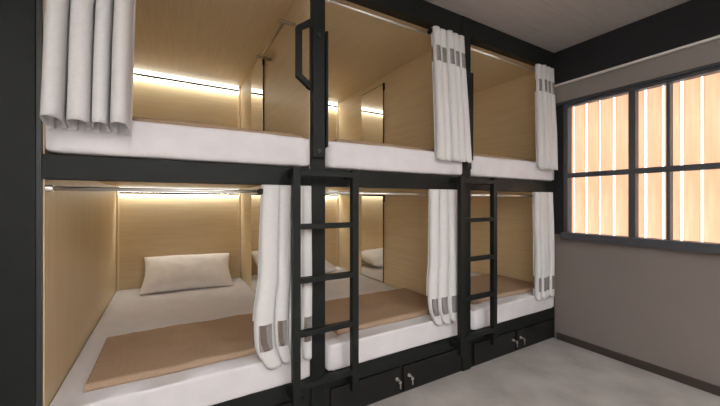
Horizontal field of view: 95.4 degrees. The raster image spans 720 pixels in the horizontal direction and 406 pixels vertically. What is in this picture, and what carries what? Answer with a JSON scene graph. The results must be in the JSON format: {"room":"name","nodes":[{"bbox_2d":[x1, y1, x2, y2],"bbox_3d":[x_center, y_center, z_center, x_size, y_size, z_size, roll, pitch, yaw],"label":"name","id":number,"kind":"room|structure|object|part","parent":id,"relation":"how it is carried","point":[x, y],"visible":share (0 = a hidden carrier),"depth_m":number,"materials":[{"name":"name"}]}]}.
{"room":"dormitory","nodes":[
{"label":"dormitory","id":0,"kind":"room"},
{"bbox_2d":[367,337,719,405],"bbox_3d":[0.371,1.158,1.040,4.006,0.100,5.800,0,0,-30],"label":"floor","id":1,"kind":"structure","parent":0,"point":[552,371],"depth_m":1.98,"materials":[{"name":"concrete"}]},
{"bbox_2d":[0,0,554,405],"bbox_3d":[-0.051,-0.056,1.742,3.782,2.328,0.081,0,0,-30],"label":"bunk bed","id":2,"kind":"object","parent":1,"relation":"on","point":[24,166],"visible":0.73,"depth_m":1.28,"materials":[{"name":"black metal"}]},
{"bbox_3d":[-1.176,-0.056,1.098,0.146,2.328,0.060,0,0,-30],"label":"post","id":3,"kind":"part","parent":2,"relation":"part of","materials":[{"name":"black metal"}]},
{"bbox_2d":[43,179,309,405],"bbox_3d":[-1.127,0.372,2.160,0.979,1.019,1.826,0,0,-30],"label":"capsule","id":4,"kind":"object","parent":2,"relation":"in","point":[98,236],"visible":0.5,"depth_m":2.26,"materials":[{"name":"brown wood"}]},
{"bbox_3d":[-1.547,0.369,1.911,0.004,0.987,1.802,0,0,-30],"label":"panel","id":5,"kind":"part","parent":4,"relation":"part of","materials":[{"name":"brown wood"}]},
{"bbox_3d":[-0.673,-0.048,1.382,0.962,0.015,0.015,0,0,-30],"label":"curtain rod","id":6,"kind":"part","parent":4,"relation":"part of","materials":[{"name":"silver metal"}]},
{"bbox_3d":[-1.584,0.369,2.942,0.979,0.986,0.015,0,0,-30],"label":"panel","id":7,"kind":"part","parent":4,"relation":"part of","materials":[{"name":"brown wood"}]},
{"bbox_2d":[119,187,238,192],"bbox_3d":[-1.564,-0.103,2.907,0.932,0.037,0.004,0,0,-30],"label":"diffuser","id":8,"kind":"object","parent":4,"relation":"attached to","point":[119,187],"depth_m":2.82,"materials":[{"name":"white plastic"}]},
{"bbox_3d":[-1.141,-0.131,2.183,0.979,0.012,1.774,0,0,-30],"label":"ceiling panel","id":9,"kind":"part","parent":4,"relation":"part of","materials":[{"name":"brown wood"}]},
{"bbox_2d":[50,278,309,405],"bbox_3d":[-1.111,0.786,2.132,0.969,0.149,1.814,0,0,-30],"label":"mattress","id":10,"kind":"object","parent":4,"relation":"on","point":[127,312],"visible":0.63,"depth_m":1.49,"materials":[{"name":"white fabric"}]},
{"bbox_2d":[83,313,288,392],"bbox_3d":[-0.792,0.698,1.668,0.867,0.032,0.530,0,0,-30],"label":"throw blanket","id":11,"kind":"object","parent":10,"relation":"on","point":[135,356],"visible":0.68,"depth_m":1.53,"materials":[{"name":"brown fabric"}]},
{"bbox_2d":[138,253,233,294],"bbox_3d":[-1.453,0.585,2.787,0.694,0.254,0.372,0,0,-30],"label":"pillow","id":12,"kind":"object","parent":10,"relation":"on","point":[171,272],"visible":1,"depth_m":2.70,"materials":[{"name":"white fabric"}]},
{"bbox_2d":[251,194,260,291],"bbox_3d":[-0.796,0.323,2.538,0.013,0.778,0.395,0,0,-30],"label":"mirror","id":13,"kind":"object","parent":4,"relation":"attached to","point":[255,198],"depth_m":2.61,"materials":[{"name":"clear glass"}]},
{"bbox_3d":[-0.704,0.369,2.403,0.004,0.987,1.802,0,0,-30],"label":"panel","id":14,"kind":"part","parent":4,"relation":"part of","materials":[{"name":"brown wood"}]},
{"bbox_2d":[252,185,311,369],"bbox_3d":[-0.351,0.335,1.513,0.276,0.826,0.058,0,0,-30],"label":"curtain","id":15,"kind":"object","parent":4,"relation":"hanging from","point":[272,301],"visible":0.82,"depth_m":1.50,"materials":[{"name":"grey fabric"}]},
{"bbox_2d":[43,0,309,167],"bbox_3d":[-1.127,-0.637,2.160,0.979,0.979,1.826,0,0,-30],"label":"capsule","id":16,"kind":"object","parent":2,"relation":"in","point":[229,63],"visible":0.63,"depth_m":2.29,"materials":[{"name":"brown wood"}]},
{"bbox_3d":[-1.547,-0.640,1.911,0.004,0.947,1.802,0,0,-30],"label":"panel","id":17,"kind":"part","parent":16,"relation":"part of","materials":[{"name":"brown wood"}]},
{"bbox_2d":[40,0,135,135],"bbox_3d":[-0.915,-0.665,1.120,0.258,0.835,0.141,0,0,-30],"label":"curtain","id":18,"kind":"object","parent":16,"relation":"hanging from","point":[88,56],"visible":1,"depth_m":1.10,"materials":[{"name":"grey fabric"}]},
{"bbox_2d":[45,118,309,167],"bbox_3d":[-1.111,-0.244,2.132,0.969,0.149,1.815,0,0,-30],"label":"mattress","id":19,"kind":"object","parent":16,"relation":"on","point":[148,140],"visible":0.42,"depth_m":1.32,"materials":[{"name":"white fabric"}]},
{"bbox_2d":[132,117,302,137],"bbox_3d":[-0.792,-0.332,1.669,0.869,0.031,0.525,0,0,-30],"label":"throw blanket","id":20,"kind":"object","parent":19,"relation":"on","point":[183,123],"visible":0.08,"depth_m":1.44,"materials":[{"name":"brown fabric"}]},
{"bbox_3d":[-1.584,-0.641,2.942,0.979,0.946,0.015,0,0,-30],"label":"panel","id":21,"kind":"part","parent":16,"relation":"part of","materials":[{"name":"brown wood"}]},
{"bbox_2d":[134,68,238,89],"bbox_3d":[-1.564,-1.093,2.907,0.932,0.037,0.004,0,0,-30],"label":"diffuser","id":22,"kind":"object","parent":16,"relation":"attached to","point":[137,71],"depth_m":2.91,"materials":[{"name":"white plastic"}]},
{"bbox_3d":[-1.141,-1.121,2.183,0.979,0.012,1.774,0,0,-30],"label":"ceiling panel","id":23,"kind":"part","parent":16,"relation":"part of","materials":[{"name":"brown wood"}]},
{"bbox_2d":[251,59,263,130],"bbox_3d":[-0.796,-0.687,2.538,0.013,0.738,0.395,0,0,-30],"label":"mirror","id":24,"kind":"object","parent":16,"relation":"attached to","point":[257,77],"depth_m":2.52,"materials":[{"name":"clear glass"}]},
{"bbox_3d":[-0.532,-0.968,1.977,0.012,0.012,0.500,0,0,-30],"label":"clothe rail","id":25,"kind":"part","parent":16,"relation":"part of","materials":[{"name":"brown metal"}]},
{"bbox_3d":[-0.704,-0.640,2.403,0.004,0.947,1.802,0,0,-30],"label":"panel","id":26,"kind":"part","parent":16,"relation":"part of","materials":[{"name":"brown wood"}]},
{"bbox_3d":[-0.678,0.902,1.390,0.979,0.076,0.058,0,0,-30],"label":"rail","id":27,"kind":"part","parent":2,"relation":"part of","materials":[{"name":"black metal"}]},
{"bbox_3d":[-0.277,-0.730,1.602,0.074,0.355,0.036,0,0,-30],"label":"grab handle","id":28,"kind":"part","parent":2,"relation":"part of","materials":[{"name":"black metal"}]},
{"bbox_3d":[-0.222,-0.056,1.655,0.075,2.328,0.060,0,0,-30],"label":"post","id":29,"kind":"part","parent":2,"relation":"part of","materials":[{"name":"black metal"}]},
{"bbox_3d":[-0.204,-0.537,1.622,0.066,0.640,0.014,0,0,-30],"label":"post","id":30,"kind":"part","parent":2,"relation":"part of","materials":[{"name":"black metal"}]},
{"bbox_2d":[287,166,358,405],"bbox_3d":[-0.176,0.390,1.587,0.337,1.100,0.102,0,0,-30],"label":"ladder","id":31,"kind":"object","parent":2,"relation":"attached to","point":[351,374],"visible":1,"depth_m":1.52,"materials":[{"name":"black metal"}]},
{"bbox_3d":[-0.289,0.390,1.481,0.035,1.100,0.032,0,0,-30],"label":"rail","id":32,"kind":"part","parent":31,"relation":"part of","materials":[{"name":"black metal"}]},
{"bbox_3d":[-0.029,0.390,1.633,0.035,1.100,0.032,0,0,-30],"label":"rail","id":33,"kind":"part","parent":31,"relation":"part of","materials":[{"name":"black metal"}]},
{"bbox_3d":[-0.175,-0.567,1.661,0.012,0.580,0.047,0,0,-30],"label":"plate","id":34,"kind":"part","parent":2,"relation":"part of","materials":[{"name":"black metal"}]},
{"bbox_2d":[325,187,441,298],"bbox_3d":[-0.216,0.372,2.692,0.979,1.019,1.826,0,0,-30],"label":"capsule","id":35,"kind":"object","parent":2,"relation":"in","point":[393,223],"visible":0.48,"depth_m":2.87,"materials":[{"name":"brown wood"}]},
{"bbox_3d":[-0.673,0.369,3.474,0.979,0.986,0.015,0,0,-30],"label":"panel","id":36,"kind":"part","parent":35,"relation":"part of","materials":[{"name":"brown wood"}]},
{"bbox_3d":[-0.230,-0.131,2.715,0.979,0.012,1.774,0,0,-30],"label":"ceiling panel","id":37,"kind":"part","parent":35,"relation":"part of","materials":[{"name":"brown wood"}]},
{"bbox_2d":[362,195,384,281],"bbox_3d":[0.115,0.323,3.070,0.013,0.778,0.395,0,0,-30],"label":"mirror","id":38,"kind":"object","parent":35,"relation":"attached to","point":[373,206],"depth_m":3.05,"materials":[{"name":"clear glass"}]},
{"bbox_3d":[0.238,-0.048,1.914,0.962,0.015,0.015,0,0,-30],"label":"curtain rod","id":39,"kind":"part","parent":35,"relation":"part of","materials":[{"name":"silver metal"}]},
{"bbox_2d":[325,267,456,370],"bbox_3d":[-0.200,0.786,2.664,0.969,0.149,1.814,0,0,-30],"label":"mattress","id":40,"kind":"object","parent":35,"relation":"on","point":[375,342],"visible":0.27,"depth_m":1.89,"materials":[{"name":"white fabric"}]},
{"bbox_2d":[325,260,337,272],"bbox_3d":[-0.611,0.622,3.240,0.694,0.180,0.438,0,0,-30],"label":"pillow","id":41,"kind":"object","parent":40,"relation":"on","point":[329,267],"visible":0.09,"depth_m":3.20,"materials":[{"name":"white fabric"}]},
{"bbox_2d":[325,288,442,334],"bbox_3d":[0.119,0.697,2.200,0.866,0.033,0.531,0,0,-30],"label":"throw blanket","id":42,"kind":"object","parent":40,"relation":"on","point":[396,305],"visible":0.69,"depth_m":2.12,"materials":[{"name":"brown fabric"}]},
{"bbox_2d":[426,189,456,325],"bbox_3d":[0.542,0.335,2.035,0.306,0.826,0.058,0,0,-30],"label":"curtain","id":43,"kind":"object","parent":35,"relation":"hanging from","point":[441,280],"visible":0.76,"depth_m":2.00,"materials":[{"name":"grey fabric"}]},
{"bbox_3d":[0.233,0.902,1.922,0.979,0.076,0.058,0,0,-30],"label":"rail","id":44,"kind":"part","parent":2,"relation":"part of","materials":[{"name":"black metal"}]},
{"bbox_2d":[325,0,460,175],"bbox_3d":[-0.216,-0.637,2.692,0.979,0.979,1.826,0,0,-30],"label":"capsule","id":45,"kind":"object","parent":2,"relation":"in","point":[380,83],"visible":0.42,"depth_m":2.58,"materials":[{"name":"brown wood"}]},
{"bbox_3d":[-0.673,-0.641,3.474,0.979,0.946,0.015,0,0,-30],"label":"panel","id":46,"kind":"part","parent":45,"relation":"part of","materials":[{"name":"brown wood"}]},
{"bbox_2d":[328,101,337,105],"bbox_3d":[-0.652,-1.093,3.439,0.932,0.037,0.004,0,0,-30],"label":"diffuser","id":47,"kind":"object","parent":45,"relation":"attached to","point":[330,103],"depth_m":3.64,"materials":[{"name":"white plastic"}]},
{"bbox_2d":[362,83,384,142],"bbox_3d":[0.115,-0.687,3.070,0.013,0.738,0.395,0,0,-30],"label":"mirror","id":48,"kind":"object","parent":45,"relation":"attached to","point":[373,99],"depth_m":3.03,"materials":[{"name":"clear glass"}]},
{"bbox_3d":[-0.230,-1.121,2.715,0.979,0.012,1.774,0,0,-30],"label":"ceiling panel","id":49,"kind":"part","parent":45,"relation":"part of","materials":[{"name":"brown wood"}]},
{"bbox_3d":[0.238,-1.034,1.914,0.962,0.015,0.015,0,0,-30],"label":"curtain rod","id":50,"kind":"part","parent":45,"relation":"part of","materials":[{"name":"silver metal"}]},
{"bbox_2d":[325,141,461,175],"bbox_3d":[-0.200,-0.244,2.664,0.969,0.149,1.814,0,0,-30],"label":"mattress","id":51,"kind":"object","parent":45,"relation":"on","point":[338,155],"visible":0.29,"depth_m":1.82,"materials":[{"name":"white fabric"}]},
{"bbox_2d":[333,139,433,151],"bbox_3d":[0.119,-0.332,2.200,0.869,0.031,0.526,0,0,-30],"label":"throw blanket","id":52,"kind":"object","parent":51,"relation":"on","point":[336,140],"visible":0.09,"depth_m":1.90,"materials":[{"name":"brown fabric"}]},
{"bbox_3d":[0.207,-0.640,2.935,0.004,0.947,1.802,0,0,-30],"label":"panel","id":53,"kind":"part","parent":45,"relation":"part of","materials":[{"name":"brown wood"}]},
{"bbox_2d":[427,26,471,162],"bbox_3d":[0.574,-0.653,2.038,0.337,0.802,0.066,0,0,-26],"label":"curtain","id":54,"kind":"object","parent":45,"relation":"hanging from","point":[452,139],"visible":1,"depth_m":2.01,"materials":[{"name":"grey fabric"}]},
{"bbox_2d":[348,188,534,282],"bbox_3d":[0.695,0.372,3.224,0.979,1.019,1.826,0,0,-30],"label":"capsule","id":55,"kind":"object","parent":2,"relation":"in","point":[514,209],"visible":0.06,"depth_m":3.03,"materials":[{"name":"brown wood"}]},
{"bbox_3d":[1.149,-0.048,2.446,0.962,0.015,0.015,0,0,-30],"label":"curtain rod","id":56,"kind":"part","parent":55,"relation":"part of","materials":[{"name":"silver metal"}]},
{"bbox_3d":[1.118,0.369,3.467,0.004,0.987,1.802,0,0,-30],"label":"panel","id":57,"kind":"part","parent":55,"relation":"part of","materials":[{"name":"brown wood"}]},
{"bbox_2d":[471,272,553,329],"bbox_3d":[0.711,0.786,3.196,0.969,0.149,1.814,0,0,-30],"label":"mattress","id":58,"kind":"object","parent":55,"relation":"on","point":[511,307],"visible":0.19,"depth_m":2.38,"materials":[{"name":"white fabric"}]},
{"bbox_2d":[471,274,534,303],"bbox_3d":[1.031,0.698,2.732,0.868,0.032,0.528,0,0,-30],"label":"throw blanket","id":59,"kind":"object","parent":58,"relation":"on","point":[506,286],"visible":0.48,"depth_m":2.67,"materials":[{"name":"brown fabric"}]},
{"bbox_2d":[533,192,554,299],"bbox_3d":[1.440,0.335,2.557,0.242,0.826,0.057,0,0,-30],"label":"curtain","id":60,"kind":"object","parent":55,"relation":"hanging from","point":[543,209],"visible":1,"depth_m":2.52,"materials":[{"name":"grey fabric"}]},
{"bbox_3d":[0.689,-0.056,2.187,0.075,2.328,0.060,0,0,-30],"label":"post","id":61,"kind":"part","parent":2,"relation":"part of","materials":[{"name":"black metal"}]},
{"bbox_3d":[0.707,-0.537,2.154,0.066,0.640,0.014,0,0,-30],"label":"post","id":62,"kind":"part","parent":2,"relation":"part of","materials":[{"name":"black metal"}]},
{"bbox_3d":[0.736,-0.567,2.193,0.012,0.580,0.047,0,0,-30],"label":"plate","id":63,"kind":"part","parent":2,"relation":"part of","materials":[{"name":"black metal"}]},
{"bbox_2d":[449,176,496,356],"bbox_3d":[0.735,0.390,2.119,0.337,1.100,0.102,0,0,-30],"label":"ladder","id":64,"kind":"object","parent":2,"relation":"attached to","point":[490,332],"visible":1,"depth_m":2.05,"materials":[{"name":"black metal"}]},
{"bbox_3d":[0.622,0.390,2.013,0.035,1.100,0.032,0,0,-30],"label":"rail","id":65,"kind":"part","parent":64,"relation":"part of","materials":[{"name":"black metal"}]},
{"bbox_3d":[0.882,0.390,2.165,0.035,1.100,0.032,0,0,-30],"label":"rail","id":66,"kind":"part","parent":64,"relation":"part of","materials":[{"name":"black metal"}]},
{"bbox_2d":[471,45,551,181],"bbox_3d":[0.695,-0.637,3.224,0.979,0.979,1.826,0,0,-30],"label":"capsule","id":67,"kind":"object","parent":2,"relation":"in","point":[504,88],"visible":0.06,"depth_m":2.98,"materials":[{"name":"brown wood"}]},
{"bbox_3d":[0.681,-1.121,3.247,0.979,0.012,1.774,0,0,-30],"label":"ceiling panel","id":68,"kind":"part","parent":67,"relation":"part of","materials":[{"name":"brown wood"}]},
{"bbox_3d":[1.149,-1.034,2.446,0.962,0.015,0.015,0,0,-30],"label":"curtain rod","id":69,"kind":"part","parent":67,"relation":"part of","materials":[{"name":"silver metal"}]},
{"bbox_2d":[471,156,553,180],"bbox_3d":[0.711,-0.243,3.196,0.969,0.149,1.814,0,0,-30],"label":"mattress","id":70,"kind":"object","parent":67,"relation":"on","point":[482,167],"visible":0.26,"depth_m":2.36,"materials":[{"name":"white fabric"}]},
{"bbox_2d":[473,154,535,161],"bbox_3d":[1.031,-0.332,2.733,0.868,0.032,0.525,0,0,-30],"label":"throw blanket","id":71,"kind":"object","parent":70,"relation":"on","point":[481,155],"visible":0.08,"depth_m":2.45,"materials":[{"name":"brown fabric"}]},
{"bbox_3d":[1.144,0.902,2.454,0.979,0.076,0.058,0,0,-30],"label":"rail","id":72,"kind":"part","parent":2,"relation":"part of","materials":[{"name":"black metal"}]},
{"bbox_2d":[535,64,557,169],"bbox_3d":[1.464,-0.653,2.555,0.260,0.802,0.053,0,0,-30],"label":"curtain","id":73,"kind":"object","parent":2,"relation":"hanging from","point":[545,104],"visible":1,"depth_m":2.52,"materials":[{"name":"grey fabric"}]},
{"bbox_3d":[1.572,-0.056,2.703,0.010,2.328,0.060,0,0,-30],"label":"post","id":74,"kind":"part","parent":2,"relation":"part of","materials":[{"name":"black metal"}]},
{"bbox_2d":[272,394,309,405],"bbox_3d":[-1.107,1.026,2.124,0.980,0.165,1.837,0,0,-30],"label":"storage cabinet","id":75,"kind":"object","parent":1,"relation":"on","point":[305,400],"visible":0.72,"depth_m":1.59,"materials":[{"name":"black paint"}]},
{"bbox_3d":[-0.465,1.021,1.484,0.454,0.142,0.014,0,0,-30],"label":"door","id":76,"kind":"part","parent":75,"relation":"part of","materials":[{"name":"black paint"}]},
{"bbox_2d":[325,348,460,405],"bbox_3d":[-0.196,1.026,2.656,0.980,0.165,1.837,0,0,-30],"label":"storage cabinet","id":77,"kind":"object","parent":1,"relation":"on","point":[384,384],"visible":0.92,"depth_m":1.86,"materials":[{"name":"black paint"}]},
{"bbox_3d":[0.039,1.021,1.778,0.436,0.142,0.014,0,0,-30],"label":"door","id":78,"kind":"part","parent":77,"relation":"part of","materials":[{"name":"black paint"}]},
{"bbox_3d":[0.446,1.021,2.016,0.454,0.142,0.014,0,0,-30],"label":"door","id":79,"kind":"part","parent":77,"relation":"part of","materials":[{"name":"black paint"}]},
{"bbox_2d":[471,318,552,366],"bbox_3d":[0.716,1.026,3.188,0.980,0.165,1.837,0,0,-30],"label":"storage cabinet","id":80,"kind":"object","parent":1,"relation":"on","point":[482,351],"visible":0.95,"depth_m":2.39,"materials":[{"name":"black paint"}]},
{"bbox_3d":[0.950,1.021,2.310,0.436,0.142,0.014,0,0,-30],"label":"door","id":81,"kind":"part","parent":80,"relation":"part of","materials":[{"name":"black paint"}]},
{"bbox_3d":[1.357,1.021,2.548,0.454,0.142,0.014,0,0,-30],"label":"door","id":82,"kind":"part","parent":80,"relation":"part of","materials":[{"name":"black paint"}]},
{"bbox_2d":[425,0,689,52],"bbox_3d":[0.371,-1.272,1.040,4.006,0.100,5.800,0,0,-30],"label":"ceiling","id":83,"kind":"structure","parent":0,"point":[553,26],"depth_m":2.13,"materials":[{"name":"grey paint"}]},
{"bbox_2d":[555,0,719,386],"bbox_3d":[2.023,-0.057,2.063,0.120,2.330,5.700,0,0,-30],"label":"wall","id":84,"kind":"structure","parent":0,"point":[656,306],"depth_m":2.20,"materials":[{"name":"beige paint"}]},
{"bbox_2d":[555,39,719,102],"bbox_3d":[2.488,-0.862,1.117,0.029,0.130,3.578,0,0,-30],"label":"trim","id":85,"kind":"structure","parent":84,"relation":"attached to","point":[707,53],"depth_m":2.15,"materials":[{"name":"grey paint"}]},
{"bbox_2d":[555,35,719,86],"bbox_3d":[2.482,-0.936,1.113,0.044,0.015,3.578,0,0,-30],"label":"trim","id":86,"kind":"structure","parent":84,"relation":"attached to","point":[718,36],"depth_m":2.14,"materials":[{"name":"white metal"}]},
{"bbox_2d":[556,332,719,395],"bbox_3d":[2.496,1.082,1.117,0.015,0.052,3.570,0,0,-30],"label":"baseboard","id":87,"kind":"structure","parent":84,"relation":"attached to","point":[710,388],"depth_m":2.16,"materials":[{"name":"black wood"}]},
{"bbox_2d":[556,62,719,106],"bbox_3d":[2.486,-0.786,1.116,0.033,0.018,3.578,0,0,-30],"label":"trim","id":88,"kind":"structure","parent":84,"relation":"attached to","point":[717,64],"depth_m":2.15,"materials":[{"name":"grey stone"}]},
{"bbox_2d":[561,66,719,253],"bbox_3d":[2.393,-0.241,1.311,0.100,1.069,3.030,0,0,-30],"label":"window","id":89,"kind":"structure","parent":84,"relation":"in","point":[633,171],"depth_m":2.22,"materials":[{"name":"black metal"}]},
{"label":"outside","id":90,"kind":"structure","parent":0,"visible":0},
{"bbox_2d":[572,73,719,242],"bbox_3d":[2.620,-0.262,1.427,0.042,1.500,3.440,0,0,-30],"label":"window blinds","id":91,"kind":"object","parent":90,"point":[711,83],"visible":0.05,"depth_m":2.32,"materials":[{"name":"beige wood"}]}
]}

